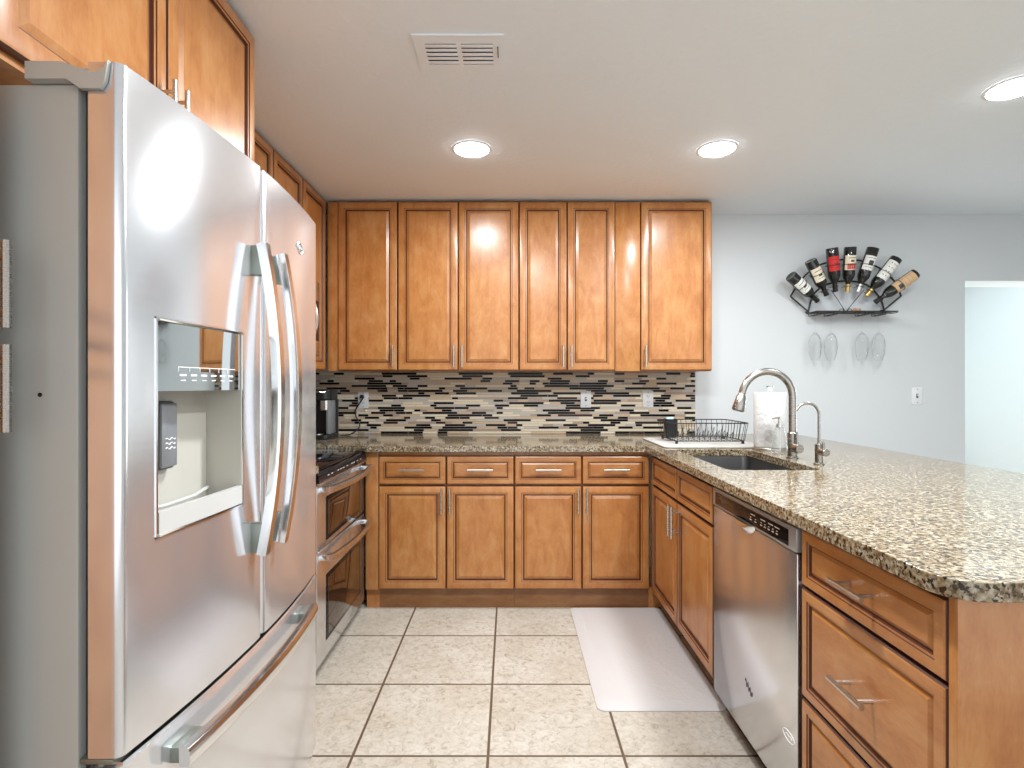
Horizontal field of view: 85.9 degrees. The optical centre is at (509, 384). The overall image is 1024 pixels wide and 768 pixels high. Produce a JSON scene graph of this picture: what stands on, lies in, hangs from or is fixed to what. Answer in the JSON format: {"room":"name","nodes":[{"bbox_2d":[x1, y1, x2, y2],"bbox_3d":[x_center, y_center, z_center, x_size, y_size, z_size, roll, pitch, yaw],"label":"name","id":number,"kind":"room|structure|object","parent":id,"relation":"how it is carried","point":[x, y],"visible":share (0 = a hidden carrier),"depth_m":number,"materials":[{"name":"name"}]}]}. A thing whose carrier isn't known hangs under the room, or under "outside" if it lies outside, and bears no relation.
{"room":"kitchen","nodes":[
{"label":"kitchen","id":0,"kind":"room"},
{"bbox_2d":[0,239,11,432],"bbox_3d":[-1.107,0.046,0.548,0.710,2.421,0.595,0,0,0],"label":"handle","id":1,"kind":"object","parent":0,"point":[6,245],"visible":1,"depth_m":0.82,"materials":[{"name":"silver metal"}]},
{"bbox_2d":[308,567,766,767],"bbox_3d":[1.910,1.307,2.400,6.980,0.100,9.200,0,0,0],"label":"floor","id":2,"kind":"structure","parent":0,"point":[399,687],"depth_m":2.14,"materials":[{"name":"beige tile"}]},
{"bbox_2d":[0,59,317,767],"bbox_3d":[-0.965,0.367,1.341,0.870,1.780,0.918,0,0,0],"label":"refrigerator","id":3,"kind":"object","parent":2,"relation":"on","point":[159,607],"visible":1,"depth_m":0.94,"materials":[{"name":"grey metal"}]},
{"bbox_2d":[316,448,372,669],"bbox_3d":[-1.091,0.803,2.684,0.727,0.908,0.756,0,0,0],"label":"range","id":4,"kind":"object","parent":2,"relation":"on","point":[341,530],"visible":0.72,"depth_m":2.59,"materials":[{"name":"grey metal"}]},
{"bbox_2d":[316,448,363,470],"bbox_3d":[-1.134,0.358,2.684,0.642,0.018,0.756,0,0,0],"label":"cooktop","id":5,"kind":"object","parent":4,"relation":"in","point":[327,459],"depth_m":2.73,"materials":[{"name":"black glass"}]},
{"bbox_2d":[366,452,379,606],"bbox_3d":[-0.773,0.815,3.102,0.072,0.885,0.047,0,0,0],"label":"strip","id":6,"kind":"object","parent":2,"relation":"on","point":[372,478],"visible":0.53,"depth_m":3.08,"materials":[{"name":"brown wood"}]},
{"bbox_2d":[379,452,513,606],"bbox_3d":[-0.356,0.815,3.405,0.759,0.885,0.750,0,0,0],"label":"base cabinet","id":7,"kind":"object","parent":2,"relation":"on","point":[446,519],"visible":0.97,"depth_m":3.07,"materials":[{"name":"brown wood"}]},
{"bbox_2d":[514,452,648,606],"bbox_3d":[0.402,0.815,3.405,0.755,0.885,0.750,0,0,0],"label":"base cabinet","id":8,"kind":"object","parent":2,"relation":"on","point":[581,519],"visible":0.98,"depth_m":3.07,"materials":[{"name":"brown wood"}]},
{"bbox_2d":[571,608,725,711],"bbox_3d":[0.590,1.248,2.605,0.504,0.016,0.980,0,0,0],"label":"floor mat","id":9,"kind":"object","parent":2,"relation":"on","point":[635,660],"visible":1,"depth_m":2.44,"materials":[{"name":"grey plastic"}]},
{"bbox_2d":[648,455,662,606],"bbox_3d":[0.841,0.815,3.087,0.118,0.885,0.076,0,0,0],"label":"cabinet filler","id":10,"kind":"object","parent":2,"relation":"on","point":[653,601],"visible":0.23,"depth_m":3.11,"materials":[{"name":"brown wood"}]},
{"bbox_2d":[652,456,715,678],"bbox_3d":[1.075,0.815,2.590,0.660,0.885,0.916,0,0,0],"label":"base cabinet","id":11,"kind":"object","parent":2,"relation":"on","point":[682,502],"visible":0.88,"depth_m":2.47,"materials":[{"name":"brown wood"}]},
{"bbox_2d":[316,434,1023,602],"bbox_3d":[0.236,0.354,2.367,3.428,0.034,2.862,0,0,0],"label":"countertop","id":12,"kind":"structure","parent":11,"relation":"on","point":[946,528],"depth_m":1.69,"materials":[{"name":"stone"}]},
{"bbox_2d":[316,389,338,439],"bbox_3d":[-1.222,0.181,3.494,0.225,0.309,0.232,0,0,0],"label":"coffee maker","id":13,"kind":"object","parent":12,"relation":"on","point":[327,401],"visible":0.59,"depth_m":3.48,"materials":[{"name":"black plastic"}]},
{"bbox_2d":[643,437,753,447],"bbox_3d":[1.100,0.332,3.185,0.550,0.008,0.510,0,0,0],"label":"drying mat","id":14,"kind":"object","parent":12,"relation":"on","point":[666,443],"visible":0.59,"depth_m":3.08,"materials":[{"name":"white fabric"}]},
{"bbox_2d":[658,419,747,443],"bbox_3d":[1.115,0.268,3.215,0.426,0.119,0.356,0,0,0],"label":"dish rack","id":15,"kind":"object","parent":14,"relation":"on","point":[660,420],"visible":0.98,"depth_m":3.15,"materials":[{"name":"black metal"}]},
{"bbox_2d":[663,418,677,437],"bbox_3d":[0.945,0.254,3.240,0.074,0.110,0.064,0,0,0],"label":"utensil cup","id":16,"kind":"object","parent":15,"relation":"in","point":[674,420],"visible":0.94,"depth_m":3.21,"materials":[{"name":"black plastic"}]},
{"bbox_2d":[693,456,792,469],"bbox_3d":[1.052,0.475,2.530,0.415,0.204,0.740,0,0,0],"label":"sink","id":17,"kind":"object","parent":12,"relation":"in","point":[726,462],"visible":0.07,"depth_m":2.88,"materials":[{"name":"silver metal"}]},
{"bbox_2d":[732,368,803,458],"bbox_3d":[1.177,0.129,2.521,0.304,0.414,0.085,0,0,0],"label":"sink faucet","id":18,"kind":"object","parent":12,"relation":"on","point":[793,446],"visible":1,"depth_m":2.52,"materials":[{"name":"silver metal"}]},
{"bbox_2d":[752,386,786,450],"bbox_3d":[1.357,0.170,2.870,0.170,0.332,0.170,0,0,0],"label":"paper towel holder","id":19,"kind":"object","parent":12,"relation":"on","point":[770,388],"visible":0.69,"depth_m":2.81,"materials":[{"name":"silver metal"}]},
{"bbox_2d":[754,392,786,447],"bbox_3d":[1.357,0.180,2.870,0.158,0.282,0.158,0,0,0],"label":"paper towel roll","id":20,"kind":"object","parent":19,"relation":"on","point":[767,406],"visible":0.94,"depth_m":2.80,"materials":[{"name":"grey paper"}]},
{"bbox_2d":[772,417,782,451],"bbox_3d":[1.318,0.245,2.690,0.074,0.180,0.074,0,0,0],"label":"soap dispenser","id":21,"kind":"object","parent":12,"relation":"on","point":[779,424],"visible":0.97,"depth_m":2.69,"materials":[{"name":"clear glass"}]},
{"bbox_2d":[795,402,829,464],"bbox_3d":[1.272,0.204,2.321,0.124,0.265,0.072,0,0,0],"label":"filter faucet","id":22,"kind":"object","parent":12,"relation":"on","point":[820,451],"visible":1,"depth_m":2.33,"materials":[{"name":"silver metal"}]},
{"bbox_2d":[713,487,806,767],"bbox_3d":[1.078,0.821,1.808,0.624,0.872,0.632,0,0,0],"label":"dishwasher","id":23,"kind":"object","parent":2,"relation":"on","point":[758,585],"visible":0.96,"depth_m":1.72,"materials":[{"name":"silver metal"}]},
{"bbox_2d":[802,529,948,767],"bbox_3d":[1.075,0.815,1.237,0.660,0.885,0.497,0,0,0],"label":"base cabinet","id":24,"kind":"object","parent":2,"relation":"on","point":[875,642],"visible":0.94,"depth_m":1.21,"materials":[{"name":"brown wood"}]},
{"bbox_2d":[949,597,1023,767],"bbox_3d":[1.103,0.815,2.027,0.635,0.885,2.126,0,0,0],"label":"end panel","id":25,"kind":"object","parent":2,"relation":"on","point":[986,640],"visible":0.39,"depth_m":0.96,"materials":[{"name":"brown wood"}]},
{"bbox_2d":[226,0,1023,214],"bbox_3d":[1.910,-1.225,2.400,6.980,0.100,9.200,0,0,0],"label":"ceiling","id":26,"kind":"structure","parent":0,"point":[830,107],"depth_m":2.26,"materials":[{"name":"white paint"}]},
{"bbox_2d":[411,34,503,70],"bbox_3d":[-0.176,-1.169,1.943,0.308,0.011,0.210,0,0,0],"label":"ceiling vent","id":27,"kind":"object","parent":26,"relation":"in","point":[435,52],"visible":1,"depth_m":1.93,"materials":[{"name":"white metal"}]},
{"bbox_2d":[452,140,491,157],"bbox_3d":[-0.190,-1.164,2.735,0.200,0.020,0.200,0,0,0],"label":"recessed light","id":28,"kind":"object","parent":26,"relation":"in","point":[465,148],"visible":1,"depth_m":2.70,"materials":[{"name":"white plastic"}]},
{"bbox_2d":[696,140,738,157],"bbox_3d":[1.030,-1.164,2.735,0.200,0.020,0.200,0,0,0],"label":"recessed light","id":29,"kind":"object","parent":26,"relation":"in","point":[718,148],"visible":1,"depth_m":2.70,"materials":[{"name":"white plastic"}]},
{"bbox_2d":[981,75,1023,100],"bbox_3d":[1.990,-1.164,2.170,0.200,0.020,0.200,0,0,0],"label":"recessed light","id":30,"kind":"object","parent":26,"relation":"in","point":[1013,87],"visible":1,"depth_m":2.16,"materials":[{"name":"white plastic"}]},
{"bbox_2d":[316,215,1023,566],"bbox_3d":[1.910,0.041,3.925,6.780,2.432,0.250,0,0,0],"label":"wall","id":31,"kind":"structure","parent":0,"point":[756,323],"depth_m":3.80,"materials":[{"name":"white paint"}]},
{"bbox_2d":[328,202,400,371],"bbox_3d":[-0.933,-0.626,3.616,0.444,1.076,0.364,0,0,0],"label":"upper cabinet","id":32,"kind":"object","parent":31,"relation":"attached to","point":[367,231],"depth_m":3.48,"materials":[{"name":"brown wood"}]},
{"bbox_2d":[398,202,518,371],"bbox_3d":[-0.327,-0.626,3.616,0.765,1.076,0.364,0,0,0],"label":"upper cabinet","id":33,"kind":"object","parent":31,"relation":"attached to","point":[458,262],"visible":1,"depth_m":3.48,"materials":[{"name":"brown wood"}]},
{"bbox_2d":[316,373,694,433],"bbox_3d":[-0.095,0.125,3.795,2.746,0.422,0.010,0,0,0],"label":"tile backsplash","id":34,"kind":"structure","parent":31,"relation":"attached to","point":[399,403],"depth_m":3.79,"materials":[{"name":"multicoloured tile"}]},
{"bbox_2d":[358,391,368,407],"bbox_3d":[-1.010,0.102,3.785,0.072,0.116,0.008,0,0,0],"label":"wall outlet","id":35,"kind":"object","parent":34,"relation":"attached to","point":[364,403],"visible":1,"depth_m":3.78,"materials":[{"name":"white plastic"}]},
{"bbox_2d":[340,395,363,435],"bbox_3d":[-1.060,0.202,3.691,0.048,0.269,0.212,0,0,31],"label":"power cord","id":36,"kind":"object","parent":35,"relation":"hanging from","point":[361,396],"visible":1,"depth_m":3.74,"materials":[{"name":"black plastic"}]},
{"bbox_2d":[581,391,590,407],"bbox_3d":[0.522,0.097,3.780,0.072,0.116,0.018,0,0,0],"label":"wall outlet","id":37,"kind":"object","parent":34,"relation":"attached to","point":[585,395],"visible":1,"depth_m":3.78,"materials":[{"name":"white plastic"}]},
{"bbox_2d":[643,391,652,407],"bbox_3d":[0.950,0.097,3.785,0.072,0.116,0.008,0,0,0],"label":"wall outlet","id":38,"kind":"object","parent":34,"relation":"attached to","point":[647,395],"visible":1,"depth_m":3.78,"materials":[{"name":"white plastic"}]},
{"bbox_2d":[519,202,614,371],"bbox_3d":[0.361,-0.626,3.616,0.607,1.076,0.364,0,0,0],"label":"upper cabinet","id":39,"kind":"object","parent":31,"relation":"attached to","point":[567,249],"visible":1,"depth_m":3.48,"materials":[{"name":"brown wood"}]},
{"bbox_2d":[612,202,639,371],"bbox_3d":[0.746,-0.623,3.637,0.158,1.070,0.306,0,0,0],"label":"cabinet filler","id":40,"kind":"object","parent":31,"relation":"attached to","point":[627,214],"visible":0.98,"depth_m":3.48,"materials":[{"name":"brown wood"}]},
{"bbox_2d":[636,202,711,371],"bbox_3d":[1.052,-0.626,3.616,0.452,1.076,0.364,0,0,0],"label":"upper cabinet","id":41,"kind":"object","parent":31,"relation":"attached to","point":[676,237],"visible":0.94,"depth_m":3.48,"materials":[{"name":"brown wood"}]},
{"bbox_2d":[790,259,904,316],"bbox_3d":[2.299,-0.668,3.715,0.767,0.396,0.168,0,0,0],"label":"wine rack","id":42,"kind":"object","parent":31,"relation":"attached to","point":[881,312],"visible":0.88,"depth_m":3.76,"materials":[{"name":"black metal"}]},
{"bbox_2d":[786,272,819,302],"bbox_3d":[1.963,-0.652,3.678,0.245,0.203,0.076,0,0,-14],"label":"wine bottle","id":43,"kind":"object","parent":42,"relation":"in","point":[793,278],"visible":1,"depth_m":3.65,"materials":[{"name":"black glass"}]},
{"bbox_2d":[808,314,821,358],"bbox_3d":[2.065,-0.323,3.725,0.082,0.311,0.082,0,0,0],"label":"wine glass","id":44,"kind":"object","parent":42,"relation":"hanging from","point":[810,314],"visible":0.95,"depth_m":3.72,"materials":[{"name":"clear glass"}]},
{"bbox_2d":[805,258,828,296],"bbox_3d":[2.058,-0.721,3.677,0.189,0.251,0.076,0,0,-20],"label":"wine bottle","id":45,"kind":"object","parent":42,"relation":"in","point":[813,267],"visible":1,"depth_m":3.65,"materials":[{"name":"black glass"}]},
{"bbox_2d":[824,314,837,356],"bbox_3d":[2.173,-0.323,3.725,0.082,0.311,0.082,0,0,0],"label":"wine glass","id":46,"kind":"object","parent":42,"relation":"hanging from","point":[826,314],"visible":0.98,"depth_m":3.72,"materials":[{"name":"clear glass"}]},
{"bbox_2d":[826,247,840,291],"bbox_3d":[2.159,-0.772,3.673,0.124,0.295,0.076,0,0,-43],"label":"wine bottle","id":47,"kind":"object","parent":42,"relation":"in","point":[832,254],"visible":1,"depth_m":3.65,"materials":[{"name":"black glass"}]},
{"bbox_2d":[842,247,856,291],"bbox_3d":[2.265,-0.774,3.671,0.076,0.298,0.105,0,0,13],"label":"wine bottle","id":48,"kind":"object","parent":42,"relation":"in","point":[849,254],"visible":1,"depth_m":3.65,"materials":[{"name":"black glass"}]},
{"bbox_2d":[847,257,855,268],"bbox_3d":[2.266,-0.805,3.641,0.055,0.076,0.012,-2,10,0],"label":"print","id":49,"kind":"object","parent":48,"relation":"attached to","point":[851,261],"depth_m":3.64,"materials":[{"name":"grey paper"}]},
{"bbox_2d":[806,311,897,313],"bbox_3d":[2.315,-0.492,3.728,0.548,0.007,0.125,0,0,0],"label":"shelf","id":50,"kind":"object","parent":42,"relation":"attached to","point":[807,312],"depth_m":3.67,"materials":[{"name":"black metal"}]},
{"bbox_2d":[855,314,868,359],"bbox_3d":[2.383,-0.323,3.725,0.082,0.311,0.082,0,0,0],"label":"wine glass","id":51,"kind":"object","parent":42,"relation":"hanging from","point":[857,314],"visible":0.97,"depth_m":3.72,"materials":[{"name":"clear glass"}]},
{"bbox_2d":[855,247,879,291],"bbox_3d":[2.386,-0.772,3.674,0.137,0.298,0.076,0,0,35],"label":"wine bottle","id":52,"kind":"object","parent":42,"relation":"in","point":[870,256],"visible":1,"depth_m":3.65,"materials":[{"name":"black glass"}]},
{"bbox_2d":[865,257,874,268],"bbox_3d":[2.389,-0.809,3.639,0.050,0.065,0.009,14,10,0],"label":"print","id":53,"kind":"object","parent":52,"relation":"attached to","point":[869,260],"depth_m":3.64,"materials":[{"name":"grey paper"}]},
{"bbox_2d":[871,314,885,357],"bbox_3d":[2.496,-0.323,3.725,0.082,0.311,0.082,0,0,0],"label":"wine glass","id":54,"kind":"object","parent":42,"relation":"hanging from","point":[874,314],"visible":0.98,"depth_m":3.71,"materials":[{"name":"clear glass"}]},
{"bbox_2d":[864,255,901,296],"bbox_3d":[2.491,-0.726,3.678,0.218,0.271,0.076,0,0,17],"label":"wine bottle","id":55,"kind":"object","parent":42,"relation":"in","point":[893,262],"visible":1,"depth_m":3.65,"materials":[{"name":"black glass"}]},
{"bbox_2d":[873,269,919,303],"bbox_3d":[2.583,-0.656,3.678,0.272,0.223,0.076,0,0,12],"label":"wine bottle","id":56,"kind":"object","parent":42,"relation":"in","point":[907,279],"visible":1,"depth_m":3.65,"materials":[{"name":"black glass"}]},
{"bbox_2d":[912,387,921,403],"bbox_3d":[2.809,0.075,3.791,0.072,0.116,0.018,0,0,0],"label":"wall outlet","id":57,"kind":"object","parent":31,"relation":"attached to","point":[916,391],"visible":1,"depth_m":3.79,"materials":[{"name":"white plastic"}]},
{"bbox_2d":[965,287,1023,473],"bbox_3d":[5.350,0.041,2.400,0.100,2.432,9.200,0,0,0],"label":"wall","id":58,"kind":"structure","parent":0,"point":[994,316],"depth_m":6.00,"materials":[{"name":"white paint"}]},
{"bbox_3d":[-1.530,0.041,0.925,0.100,2.432,6.250,0,0,0],"label":"wall","id":59,"kind":"structure","parent":0,"visible":0},
{"bbox_2d":[0,0,254,161],"bbox_3d":[-1.143,-0.861,1.371,0.665,0.606,0.932,0,0,0],"label":"upper cabinet","id":60,"kind":"object","parent":59,"relation":"attached to","point":[200,54],"visible":0.46,"depth_m":1.33,"materials":[{"name":"brown wood"}]},
{"bbox_2d":[255,131,301,206],"bbox_3d":[-1.298,-0.870,2.692,0.364,0.589,0.759,0,0,0],"label":"upper cabinet","id":61,"kind":"object","parent":59,"relation":"attached to","point":[269,161],"visible":0.17,"depth_m":2.75,"materials":[{"name":"brown wood"}]},
{"bbox_2d":[316,282,318,356],"bbox_3d":[-1.241,-0.361,2.692,0.474,0.423,0.756,0,0,0],"label":"microwave","id":62,"kind":"object","parent":61,"relation":"attached to","point":[317,283],"visible":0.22,"depth_m":3.03,"materials":[{"name":"silver metal"}]},
{"bbox_2d":[302,179,324,370],"bbox_3d":[-1.298,-0.626,3.272,0.364,1.076,0.394,0,0,0],"label":"upper cabinet","id":63,"kind":"object","parent":59,"relation":"attached to","point":[313,203],"visible":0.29,"depth_m":3.35,"materials":[{"name":"brown wood"}]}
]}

